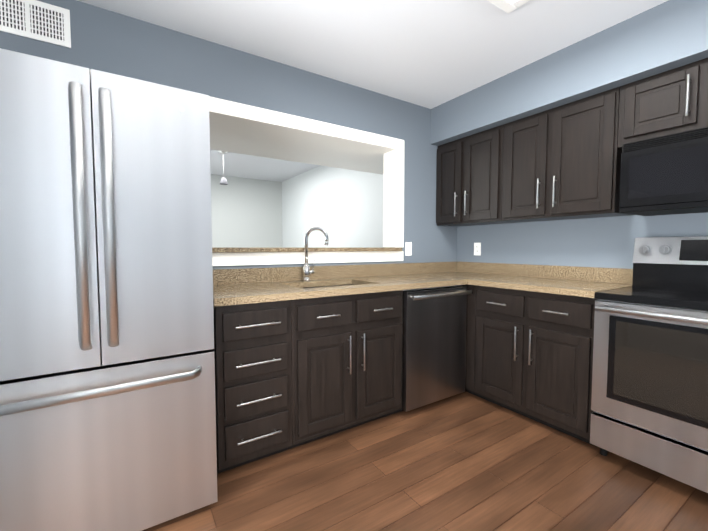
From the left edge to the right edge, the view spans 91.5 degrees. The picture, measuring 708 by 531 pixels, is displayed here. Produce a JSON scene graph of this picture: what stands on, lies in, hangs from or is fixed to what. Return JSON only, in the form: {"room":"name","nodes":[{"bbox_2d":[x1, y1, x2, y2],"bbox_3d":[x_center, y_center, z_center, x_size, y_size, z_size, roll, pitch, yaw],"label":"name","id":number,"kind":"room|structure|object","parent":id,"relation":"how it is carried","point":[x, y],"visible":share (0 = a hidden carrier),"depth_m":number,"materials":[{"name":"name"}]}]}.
{"room":"kitchen","nodes":[
{"label":"kitchen","id":0,"kind":"room"},
{"bbox_2d":[0,0,456,268],"bbox_3d":[-0.353,-0.201,2.659,4.020,2.435,0.160,-2,4,-33],"label":"wall","id":1,"kind":"structure","parent":0,"point":[105,40],"depth_m":2.33,"materials":[{"name":"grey paint"}]},
{"bbox_2d":[0,0,70,47],"bbox_3d":[-1.597,-1.213,1.689,0.325,0.188,0.006,-2,4,-33],"label":"air vent","id":2,"kind":"object","parent":1,"relation":"in","point":[40,21],"visible":1,"depth_m":1.71,"materials":[{"name":"white metal"}]},
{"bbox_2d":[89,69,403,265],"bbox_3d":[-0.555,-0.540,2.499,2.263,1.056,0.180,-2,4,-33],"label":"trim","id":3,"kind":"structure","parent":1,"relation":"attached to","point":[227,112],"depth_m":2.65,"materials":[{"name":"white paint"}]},
{"bbox_2d":[212,247,401,252],"bbox_3d":[-0.558,-0.115,2.526,2.167,0.033,0.265,-2,4,-33],"label":"sill ledge","id":4,"kind":"object","parent":1,"relation":"on","point":[247,249],"visible":0.6,"depth_m":2.43,"materials":[{"name":"beige stone"}]},
{"bbox_2d":[405,242,411,255],"bbox_3d":[0.492,-0.150,3.111,0.072,0.120,0.008,-2,4,-33],"label":"electrical outlet","id":5,"kind":"object","parent":1,"relation":"attached to","point":[408,248],"visible":1,"depth_m":3.11,"materials":[{"name":"white plastic"}]},
{"bbox_2d":[211,174,282,246],"bbox_3d":[-2.630,-0.382,6.136,4.020,2.435,0.200,-2,4,-33],"label":"wall","id":6,"kind":"structure","parent":0,"point":[246,212],"depth_m":6.40,"materials":[{"name":"grey paint"}]},
{"bbox_2d":[282,165,383,247],"bbox_3d":[-0.063,-0.339,5.318,0.620,2.435,3.980,-2,4,-33],"label":"wall","id":7,"kind":"structure","parent":0,"point":[342,208],"depth_m":5.08,"materials":[{"name":"white paint"}]},
{"bbox_2d":[77,0,667,181],"bbox_3d":[-0.292,-1.452,2.501,4.020,0.080,8.740,-2,4,-33],"label":"ceiling","id":8,"kind":"structure","parent":0,"point":[430,54],"depth_m":2.08,"materials":[{"name":"white paint"}]},
{"bbox_2d":[218,151,227,184],"bbox_3d":[-1.736,-1.301,4.591,0.120,0.435,0.120,-2,4,-33],"label":"dining pendant light","id":9,"kind":"object","parent":8,"relation":"hanging from","point":[223,181],"visible":0.83,"depth_m":4.58,"materials":[{"name":"silver metal"}]},
{"bbox_2d":[209,121,383,174],"bbox_3d":[-0.769,-1.215,2.860,3.200,0.431,0.720,-2,4,-33],"label":"soffit beam","id":10,"kind":"structure","parent":8,"relation":"attached to","point":[235,139],"depth_m":2.99,"materials":[{"name":"white paint"}]},
{"bbox_2d":[487,0,529,12],"bbox_3d":[0.734,-1.335,1.421,0.600,0.038,0.600,-2,4,-33],"label":"recessed light","id":11,"kind":"object","parent":8,"relation":"in","point":[507,6],"visible":1,"depth_m":1.76,"materials":[{"name":"white"}]},
{"bbox_2d":[431,0,707,145],"bbox_3d":[2.025,-1.203,1.555,0.390,0.320,4.200,-2,4,-33],"label":"soffit","id":12,"kind":"structure","parent":8,"relation":"attached to","point":[665,36],"depth_m":2.11,"materials":[{"name":"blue paint"}]},
{"bbox_2d":[142,391,707,530],"bbox_3d":[-0.292,1.049,2.631,4.020,0.060,8.740,-2,4,-33],"label":"floor","id":13,"kind":"structure","parent":0,"point":[465,461],"depth_m":1.68,"materials":[{"name":"brown wood"}]},
{"bbox_2d":[0,48,217,530],"bbox_3d":[-1.120,0.178,1.544,0.791,1.794,0.836,-2,4,-33],"label":"refrigerator","id":14,"kind":"object","parent":13,"relation":"on","point":[107,396],"visible":1,"depth_m":1.25,"materials":[{"name":"silver metal"}]},
{"bbox_2d":[212,300,291,473],"bbox_3d":[-0.652,0.613,2.015,0.389,0.876,0.654,-2,4,-33],"label":"cabinet stack","id":15,"kind":"object","parent":13,"relation":"on","point":[253,372],"visible":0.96,"depth_m":1.76,"materials":[{"name":"brown wood"}]},
{"bbox_2d":[288,290,402,449],"bbox_3d":[-0.154,0.596,2.341,0.799,0.876,0.654,-2,4,-33],"label":"base cabinet","id":16,"kind":"object","parent":13,"relation":"on","point":[346,354],"visible":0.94,"depth_m":2.06,"materials":[{"name":"brown wood"}]},
{"bbox_2d":[213,261,480,306],"bbox_3d":[0.196,0.077,2.542,2.440,0.138,0.655,-2,4,-33],"label":"countertop","id":17,"kind":"structure","parent":16,"relation":"on","point":[245,286],"depth_m":2.40,"materials":[{"name":"beige stone"}]},
{"bbox_2d":[302,227,328,280],"bbox_3d":[-0.279,-0.083,2.472,0.162,0.387,0.133,-2,4,-33],"label":"faucet","id":18,"kind":"object","parent":17,"relation":"on","point":[307,271],"visible":1,"depth_m":2.46,"materials":[{"name":"silver metal"}]},
{"bbox_2d":[303,284,353,288],"bbox_3d":[-0.156,0.256,2.326,0.584,0.196,0.374,-2,4,-33],"label":"sink bowl","id":19,"kind":"object","parent":17,"relation":"attached to","point":[328,286],"visible":0.1,"depth_m":2.51,"materials":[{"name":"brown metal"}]},
{"bbox_2d":[396,285,471,412],"bbox_3d":[0.448,0.581,2.709,0.606,0.868,0.680,-2,4,-33],"label":"dishwasher","id":20,"kind":"object","parent":13,"relation":"on","point":[434,347],"visible":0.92,"depth_m":2.44,"materials":[{"name":"silver metal"}]},
{"bbox_2d":[462,284,479,396],"bbox_3d":[0.964,0.559,3.052,0.626,0.876,0.686,-2,4,-33],"label":"base cabinet","id":21,"kind":"object","parent":13,"relation":"on","point":[470,342],"visible":0.06,"depth_m":2.64,"materials":[{"name":"brown wood"}]},
{"bbox_2d":[469,262,632,297],"bbox_3d":[1.359,0.084,2.409,0.640,0.138,0.840,-2,4,-33],"label":"countertop","id":22,"kind":"structure","parent":21,"relation":"on","point":[563,280],"depth_m":2.45,"materials":[{"name":"beige stone"}]},
{"bbox_2d":[474,285,597,446],"bbox_3d":[1.361,0.592,2.420,0.654,0.876,0.804,-2,4,-33],"label":"base cabinet","id":23,"kind":"object","parent":13,"relation":"on","point":[534,356],"visible":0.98,"depth_m":2.19,"materials":[{"name":"brown wood"}]},
{"bbox_2d":[590,236,707,492],"bbox_3d":[1.755,0.458,1.727,0.728,1.215,0.762,-2,4,-33],"label":"range","id":24,"kind":"object","parent":13,"relation":"on","point":[649,402],"visible":1,"depth_m":1.71,"materials":[{"name":"silver metal"}]},
{"bbox_2d":[457,212,707,268],"bbox_3d":[2.326,-0.151,1.688,0.200,2.435,4.400,-2,4,-33],"label":"wall","id":25,"kind":"structure","parent":0,"point":[605,242],"depth_m":2.56,"materials":[{"name":"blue paint"}]},
{"bbox_2d":[474,243,480,254],"bbox_3d":[1.168,-0.156,3.268,0.008,0.120,0.072,-2,4,-33],"label":"electrical outlet","id":26,"kind":"object","parent":25,"relation":"attached to","point":[477,248],"visible":1,"depth_m":3.26,"materials":[{"name":"white plastic"}]},
{"bbox_2d":[436,125,520,226],"bbox_3d":[1.077,-0.744,3.059,0.354,0.747,0.684,-2,4,-33],"label":"upper cabinet","id":27,"kind":"object","parent":25,"relation":"attached to","point":[469,173],"visible":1,"depth_m":2.94,"materials":[{"name":"brown wood"}]},
{"bbox_2d":[502,87,631,221],"bbox_3d":[1.472,-0.712,2.455,0.354,0.747,0.757,-2,4,-33],"label":"upper cabinet","id":28,"kind":"object","parent":25,"relation":"attached to","point":[562,162],"visible":1,"depth_m":2.31,"materials":[{"name":"brown wood"}]},
{"bbox_2d":[617,58,707,148],"bbox_3d":[1.889,-0.873,1.809,0.354,0.360,0.762,-2,4,-33],"label":"upper cabinet","id":29,"kind":"object","parent":25,"relation":"attached to","point":[672,101],"visible":0.96,"depth_m":1.87,"materials":[{"name":"brown wood"}]},
{"bbox_2d":[619,127,707,215],"bbox_3d":[1.883,-0.487,1.761,0.439,0.390,0.758,-2,4,-33],"label":"over-the-range microwave","id":30,"kind":"object","parent":29,"relation":"attached to","point":[665,175],"visible":1,"depth_m":1.81,"materials":[{"name":"black metal"}]}
]}

